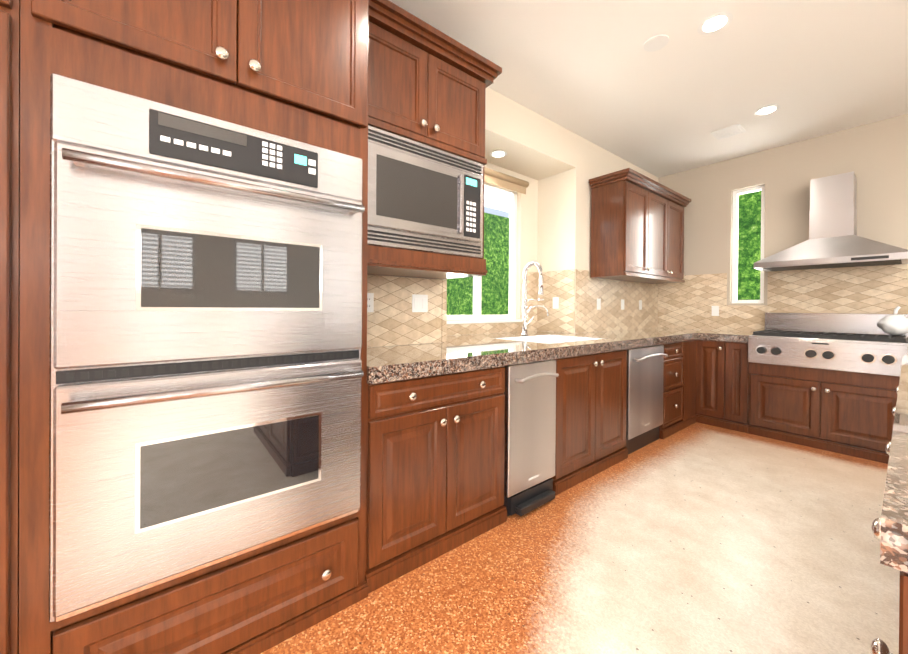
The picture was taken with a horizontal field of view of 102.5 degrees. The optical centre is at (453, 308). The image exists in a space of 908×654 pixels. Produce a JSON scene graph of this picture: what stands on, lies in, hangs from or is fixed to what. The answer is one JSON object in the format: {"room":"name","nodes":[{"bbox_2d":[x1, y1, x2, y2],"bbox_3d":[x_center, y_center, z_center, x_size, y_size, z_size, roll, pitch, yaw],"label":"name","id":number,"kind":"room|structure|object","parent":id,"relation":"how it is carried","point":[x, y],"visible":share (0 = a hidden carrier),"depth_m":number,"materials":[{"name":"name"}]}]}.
{"room":"kitchen","nodes":[
{"label":"kitchen","id":0,"kind":"room"},
{"bbox_2d":[455,336,470,339],"bbox_3d":[0.118,0.246,2.695,0.488,0.030,0.060,0,0,-39],"label":"countertop","id":1,"kind":"structure","parent":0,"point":[456,337],"depth_m":2.87,"materials":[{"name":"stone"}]},
{"bbox_2d":[447,163,537,335],"bbox_3d":[0.226,-0.528,3.412,1.555,1.657,0.150,0,0,-39],"label":"wall","id":2,"kind":"structure","parent":0,"point":[527,227],"depth_m":3.71,"materials":[{"name":"beige paint"}]},
{"bbox_2d":[447,182,516,319],"bbox_3d":[0.221,-0.556,3.414,1.016,1.316,0.060,0,0,-39],"label":"window","id":3,"kind":"structure","parent":2,"relation":"in","point":[477,292],"depth_m":3.68,"materials":[{"name":"white plastic"}]},
{"bbox_2d":[484,167,528,193],"bbox_3d":[0.307,-1.210,3.310,1.080,0.130,0.060,0,0,-39],"label":"roller shade","id":4,"kind":"object","parent":3,"relation":"attached to","point":[500,179],"visible":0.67,"depth_m":3.44,"materials":[{"name":"beige fabric"}]},
{"bbox_2d":[447,320,521,323],"bbox_3d":[0.239,0.118,3.387,1.080,0.023,0.125,0,0,-39],"label":"sill","id":5,"kind":"structure","parent":2,"relation":"attached to","point":[479,321],"depth_m":3.33,"materials":[{"name":"white paint"}]},
{"bbox_2d":[485,87,575,179],"bbox_3d":[0.373,-1.514,3.233,1.555,0.320,0.600,0,0,-39],"label":"soffit","id":6,"kind":"structure","parent":0,"point":[532,144],"depth_m":3.14,"materials":[{"name":"beige paint"}]},
{"bbox_2d":[490,150,506,157],"bbox_3d":[0.384,-1.347,3.166,0.150,0.012,0.150,0,0,-39],"label":"recessed light","id":7,"kind":"object","parent":6,"relation":"attached to","point":[498,153],"visible":1,"depth_m":3.16,"materials":[{"name":"white plastic"}]},
{"bbox_2d":[260,422,899,653],"bbox_3d":[1.350,1.196,-0.444,8.570,0.060,7.900,0,0,-39],"label":"floor","id":8,"kind":"structure","parent":0,"point":[697,538],"depth_m":1.60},
{"bbox_2d":[0,0,19,653],"bbox_3d":[-1.558,-0.204,0.866,0.800,2.690,0.691,0,0,-39],"label":"pantry cabinet","id":9,"kind":"object","parent":8,"relation":"on","point":[9,276],"visible":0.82,"depth_m":0.88,"materials":[{"name":"brown wood"}]},
{"bbox_2d":[19,0,368,653],"bbox_3d":[-0.886,-0.202,1.404,0.918,2.690,0.691,0,0,-39],"label":"tall cabinet","id":10,"kind":"object","parent":8,"relation":"on","point":[297,70],"visible":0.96,"depth_m":1.11,"materials":[{"name":"brown wood"}]},
{"bbox_2d":[49,73,364,622],"bbox_3d":[-0.831,0.101,1.351,0.832,1.383,0.656,0,0,-39],"label":"double oven","id":11,"kind":"object","parent":10,"relation":"in","point":[206,373],"visible":1,"depth_m":1.06,"materials":[{"name":"metal"}]},
{"bbox_2d":[365,366,506,593],"bbox_3d":[-0.222,0.725,1.958,0.813,0.843,0.671,0,0,-39],"label":"base cabinet","id":12,"kind":"object","parent":8,"relation":"on","point":[435,467],"visible":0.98,"depth_m":1.67,"materials":[{"name":"brown wood"}]},
{"bbox_2d":[504,359,558,516],"bbox_3d":[0.287,0.729,2.321,0.423,0.838,0.668,0,0,-39],"label":"trash compactor","id":13,"kind":"object","parent":8,"relation":"on","point":[530,430],"visible":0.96,"depth_m":2.07,"materials":[{"name":"metal"}]},
{"bbox_2d":[551,350,627,495],"bbox_3d":[0.797,0.729,2.774,0.923,0.843,0.671,0,0,-39],"label":"base cabinet","id":14,"kind":"object","parent":8,"relation":"on","point":[591,393],"visible":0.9,"depth_m":2.50,"materials":[{"name":"brown wood"}]},
{"bbox_2d":[446,331,545,339],"bbox_3d":[0.391,0.246,3.202,1.549,0.030,0.390,0,0,-39],"label":"countertop","id":15,"kind":"structure","parent":14,"relation":"on","point":[452,337],"depth_m":3.26,"materials":[{"name":"stone"}]},
{"bbox_2d":[521,261,548,334],"bbox_3d":[0.728,-0.090,3.184,0.187,0.644,0.229,0,0,-39],"label":"faucet","id":16,"kind":"object","parent":15,"relation":"on","point":[525,323],"visible":1,"depth_m":3.19,"materials":[{"name":"silver metal"}]},
{"bbox_2d":[367,328,706,383],"bbox_3d":[1.122,0.272,3.043,4.265,0.070,0.652,0,0,-39],"label":"countertop","id":17,"kind":"structure","parent":14,"relation":"on","point":[458,353],"depth_m":2.11,"materials":[{"name":"stone"}]},
{"bbox_2d":[494,334,604,343],"bbox_3d":[0.761,0.358,2.895,0.766,0.244,0.566,0,0,-39],"label":"sink","id":18,"kind":"object","parent":17,"relation":"in","point":[550,339],"visible":0.21,"depth_m":3.09,"materials":[{"name":"white ceramic"}]},
{"bbox_2d":[625,345,667,454],"bbox_3d":[1.431,0.734,3.236,0.633,0.838,0.671,0,0,-39],"label":"dishwasher","id":19,"kind":"object","parent":8,"relation":"on","point":[644,407],"visible":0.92,"depth_m":2.99,"materials":[{"name":"metal"}]},
{"bbox_2d":[659,342,683,438],"bbox_3d":[1.851,0.733,3.618,0.483,0.843,0.671,0,0,-39],"label":"base cabinet","id":20,"kind":"object","parent":8,"relation":"on","point":[673,422],"visible":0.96,"depth_m":3.37,"materials":[{"name":"brown wood"}]},
{"bbox_2d":[682,340,695,427],"bbox_3d":[2.158,0.734,3.881,0.321,0.843,0.644,0,0,-39],"label":"base cabinet","id":21,"kind":"object","parent":8,"relation":"on","point":[689,383],"visible":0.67,"depth_m":3.63,"materials":[{"name":"brown wood"}]},
{"bbox_2d":[696,340,749,432],"bbox_3d":[2.844,0.739,3.765,0.671,0.843,0.446,0,0,-39],"label":"base cabinet","id":22,"kind":"object","parent":8,"relation":"on","point":[722,383],"visible":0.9,"depth_m":3.56,"materials":[{"name":"brown wood"}]},
{"bbox_2d":[699,330,752,342],"bbox_3d":[2.862,0.281,3.750,0.665,0.070,0.404,0,0,-39],"label":"countertop","id":23,"kind":"structure","parent":22,"relation":"on","point":[713,335],"depth_m":3.59,"materials":[{"name":"stone"}]},
{"bbox_2d":[748,362,899,463],"bbox_3d":[3.281,0.834,3.218,0.671,0.664,0.948,0,0,-39],"label":"base cabinet","id":24,"kind":"object","parent":8,"relation":"on","point":[845,413],"visible":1,"depth_m":3.01,"materials":[{"name":"brown wood"}]},
{"bbox_2d":[748,313,907,376],"bbox_3d":[3.263,0.269,3.200,0.711,0.457,0.946,0,0,-39],"label":"range","id":25,"kind":"object","parent":24,"relation":"on","point":[861,343],"visible":0.98,"depth_m":3.12,"materials":[{"name":"metal"}]},
{"bbox_2d":[877,306,907,334],"bbox_3d":[3.635,0.097,3.003,0.168,0.241,0.200,0,0,-39],"label":"kettle","id":26,"kind":"object","parent":25,"relation":"on","point":[895,323],"visible":1,"depth_m":2.97,"materials":[{"name":"white ceramic"}]},
{"bbox_3d":[1.836,0.735,0.731,2.405,0.860,1.133,0,0,-39],"label":"kitchen island","id":27,"kind":"object","parent":8,"relation":"on","visible":0},
{"bbox_2d":[870,386,907,653],"bbox_3d":[1.464,0.743,1.195,2.405,0.835,0.055,0,0,-39],"label":"base cabinet","id":28,"kind":"object","parent":27,"relation":"attached to","point":[878,646],"visible":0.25,"depth_m":0.44,"materials":[{"name":"brown wood"}]},
{"bbox_2d":[880,355,907,572],"bbox_3d":[1.837,0.277,0.728,2.480,0.053,1.203,0,0,-39],"label":"island countertop","id":29,"kind":"structure","parent":27,"relation":"on","point":[894,537],"depth_m":0.48,"materials":[{"name":"stone"}]},
{"bbox_2d":[537,134,658,332],"bbox_3d":[1.744,-0.259,4.342,1.980,2.820,0.600,0,0,-39],"label":"wall","id":30,"kind":"structure","parent":0,"point":[564,220],"depth_m":3.63,"materials":[{"name":"beige paint"}]},
{"bbox_2d":[537,269,574,332],"bbox_3d":[1.014,-0.075,3.662,0.007,0.614,0.448,0,0,-39],"label":"tile backsplash","id":31,"kind":"structure","parent":30,"relation":"attached to","point":[561,283],"depth_m":3.63,"materials":[{"name":"beige tile"}]},
{"bbox_2d":[590,176,652,279],"bbox_3d":[1.648,-0.774,3.624,0.469,0.875,0.346,0,0,-39],"label":"upper cabinet","id":32,"kind":"object","parent":30,"relation":"attached to","point":[637,226],"depth_m":3.48,"materials":[{"name":"brown wood"}]},
{"bbox_2d":[629,188,684,283],"bbox_3d":[2.194,-0.772,4.062,0.931,0.875,0.346,0,0,-39],"label":"upper cabinet","id":33,"kind":"object","parent":30,"relation":"attached to","point":[666,213],"depth_m":3.89,"materials":[{"name":"brown wood"}]},
{"bbox_2d":[389,0,907,177],"bbox_3d":[1.370,-1.694,-0.455,8.570,0.080,7.900,0,0,-39],"label":"ceiling","id":34,"kind":"structure","parent":0,"point":[594,72],"depth_m":2.50,"materials":[{"name":"white paint"}]},
{"bbox_2d":[643,34,668,51],"bbox_3d":[1.263,-1.660,2.278,0.140,0.008,0.140,0,0,-39],"label":"ceiling speaker","id":35,"kind":"object","parent":34,"relation":"attached to","point":[656,42],"visible":1,"depth_m":2.27,"materials":[{"name":"white plastic"}]},
{"bbox_2d":[697,12,732,34],"bbox_3d":[1.511,-1.655,2.112,0.170,0.012,0.170,0,0,-39],"label":"recessed light","id":36,"kind":"object","parent":34,"relation":"in","point":[714,23],"visible":0.92,"depth_m":2.11,"materials":[{"name":"white plastic"}]},
{"bbox_2d":[711,124,745,139],"bbox_3d":[2.570,-1.654,3.415,0.220,0.010,0.220,0,0,-39],"label":"ceiling vent","id":37,"kind":"object","parent":34,"relation":"in","point":[736,129],"visible":1,"depth_m":3.40,"materials":[{"name":"white plastic"}]},
{"bbox_2d":[754,104,779,115],"bbox_3d":[2.598,-1.651,3.027,0.170,0.012,0.170,0,0,-39],"label":"recessed light","id":38,"kind":"object","parent":34,"relation":"in","point":[766,110],"visible":0.98,"depth_m":3.02,"materials":[{"name":"white plastic"}]},
{"bbox_2d":[658,114,907,331],"bbox_3d":[4.693,-0.230,2.124,0.150,2.820,7.750,0,0,-39],"label":"wall","id":39,"kind":"structure","parent":0,"point":[873,156],"depth_m":3.64,"materials":[{"name":"beige paint"}]},
{"bbox_2d":[732,185,764,302],"bbox_3d":[3.218,-0.685,3.975,0.060,1.251,0.286,0,0,-39],"label":"window","id":40,"kind":"structure","parent":39,"relation":"in","point":[737,193],"depth_m":4.04,"materials":[{"name":"white plastic"}]},
{"bbox_2d":[658,264,907,331],"bbox_3d":[3.585,-0.071,3.379,0.007,0.644,3.191,0,0,-39],"label":"tile backsplash","id":41,"kind":"structure","parent":39,"relation":"attached to","point":[691,301],"depth_m":3.65,"materials":[{"name":"beige tile"}]},
{"bbox_2d":[712,306,718,315],"bbox_3d":[2.966,0.023,4.139,0.007,0.115,0.070,0,0,-39],"label":"electrical outlet","id":42,"kind":"object","parent":41,"relation":"attached to","point":[715,310],"visible":1,"depth_m":4.13,"materials":[{"name":"white plastic"}]},
{"bbox_2d":[754,171,907,271],"bbox_3d":[3.352,-0.779,3.261,0.501,0.799,0.950,0,0,-39],"label":"range hood","id":43,"kind":"object","parent":39,"relation":"attached to","point":[834,241],"visible":1,"depth_m":3.19,"materials":[{"name":"metal"}]},
{"bbox_3d":[-2.149,-0.275,1.224,4.885,2.820,0.600,0,0,-39],"label":"wall","id":44,"kind":"structure","parent":0,"visible":0},
{"bbox_2d":[367,0,501,279],"bbox_3d":[-0.230,-0.809,2.052,0.908,1.220,0.491,0,0,-39],"label":"upper cabinet","id":45,"kind":"object","parent":44,"relation":"attached to","point":[428,84],"visible":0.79,"depth_m":1.87,"materials":[{"name":"brown wood"}]},
{"bbox_2d":[367,125,482,257],"bbox_3d":[-0.244,-0.574,2.017,0.795,0.550,0.420,0,0,-39],"label":"microwave","id":46,"kind":"object","parent":45,"relation":"in","point":[422,197],"visible":0.88,"depth_m":1.85,"materials":[{"name":"metal"}]},
{"bbox_2d":[367,269,657,346],"bbox_3d":[0.782,-0.075,3.472,4.267,0.614,0.457,0,0,-39],"label":"tile backsplash","id":47,"kind":"structure","parent":44,"relation":"attached to","point":[393,319],"depth_m":3.26,"materials":[{"name":"beige tile"}]},
{"bbox_2d":[367,293,373,311],"bbox_3d":[-0.505,-0.036,2.142,0.072,0.115,0.008,0,0,-39],"label":"electrical outlet","id":48,"kind":"object","parent":47,"relation":"attached to","point":[370,302],"visible":0.69,"depth_m":2.15,"materials":[{"name":"white plastic"}]},
{"bbox_2d":[412,294,427,311],"bbox_3d":[-0.220,-0.035,2.370,0.120,0.115,0.008,0,0,-39],"label":"light switch","id":49,"kind":"object","parent":47,"relation":"attached to","point":[419,303],"visible":1,"depth_m":2.37,"materials":[{"name":"white plastic"}]},
{"bbox_2d":[553,297,558,308],"bbox_3d":[1.016,-0.059,3.646,0.007,0.115,0.070,0,0,-39],"label":"electrical outlet","id":50,"kind":"object","parent":47,"relation":"attached to","point":[555,302],"visible":1,"depth_m":3.64,"materials":[{"name":"white plastic"}]},
{"bbox_2d":[597,298,600,309],"bbox_3d":[1.486,-0.049,3.736,0.070,0.115,0.008,0,0,-39],"label":"electrical outlet","id":51,"kind":"object","parent":47,"relation":"attached to","point":[598,304],"visible":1,"depth_m":3.73,"materials":[{"name":"white plastic"}]},
{"bbox_2d":[621,299,623,309],"bbox_3d":[1.876,-0.047,4.049,0.070,0.115,0.008,0,0,-39],"label":"electrical outlet","id":52,"kind":"object","parent":47,"relation":"attached to","point":[622,304],"visible":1,"depth_m":4.04,"materials":[{"name":"white plastic"}]},
{"bbox_2d":[639,300,641,309],"bbox_3d":[2.211,-0.045,4.317,0.070,0.115,0.008,0,0,-39],"label":"electrical outlet","id":53,"kind":"object","parent":47,"relation":"attached to","point":[640,304],"visible":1,"depth_m":4.31,"materials":[{"name":"white plastic"}]},
{"label":"outside","id":54,"kind":"structure","parent":0,"visible":0},
{"bbox_2d":[447,212,508,314],"bbox_3d":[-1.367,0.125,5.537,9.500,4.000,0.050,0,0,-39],"label":"garden","id":55,"kind":"object","parent":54,"point":[495,291],"depth_m":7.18,"materials":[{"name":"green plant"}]},
{"bbox_2d":[484,187,509,211],"bbox_3d":[-0.633,-1.991,4.472,9.300,0.050,2.400,0,0,-39],"label":"sky","id":56,"kind":"structure","parent":54,"point":[495,199],"depth_m":6.55,"materials":[{"name":"white"}]},
{"bbox_2d":[734,191,760,303],"bbox_3d":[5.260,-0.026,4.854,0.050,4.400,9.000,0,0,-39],"label":"garden","id":57,"kind":"object","parent":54,"point":[749,230],"depth_m":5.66,"materials":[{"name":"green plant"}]}
]}

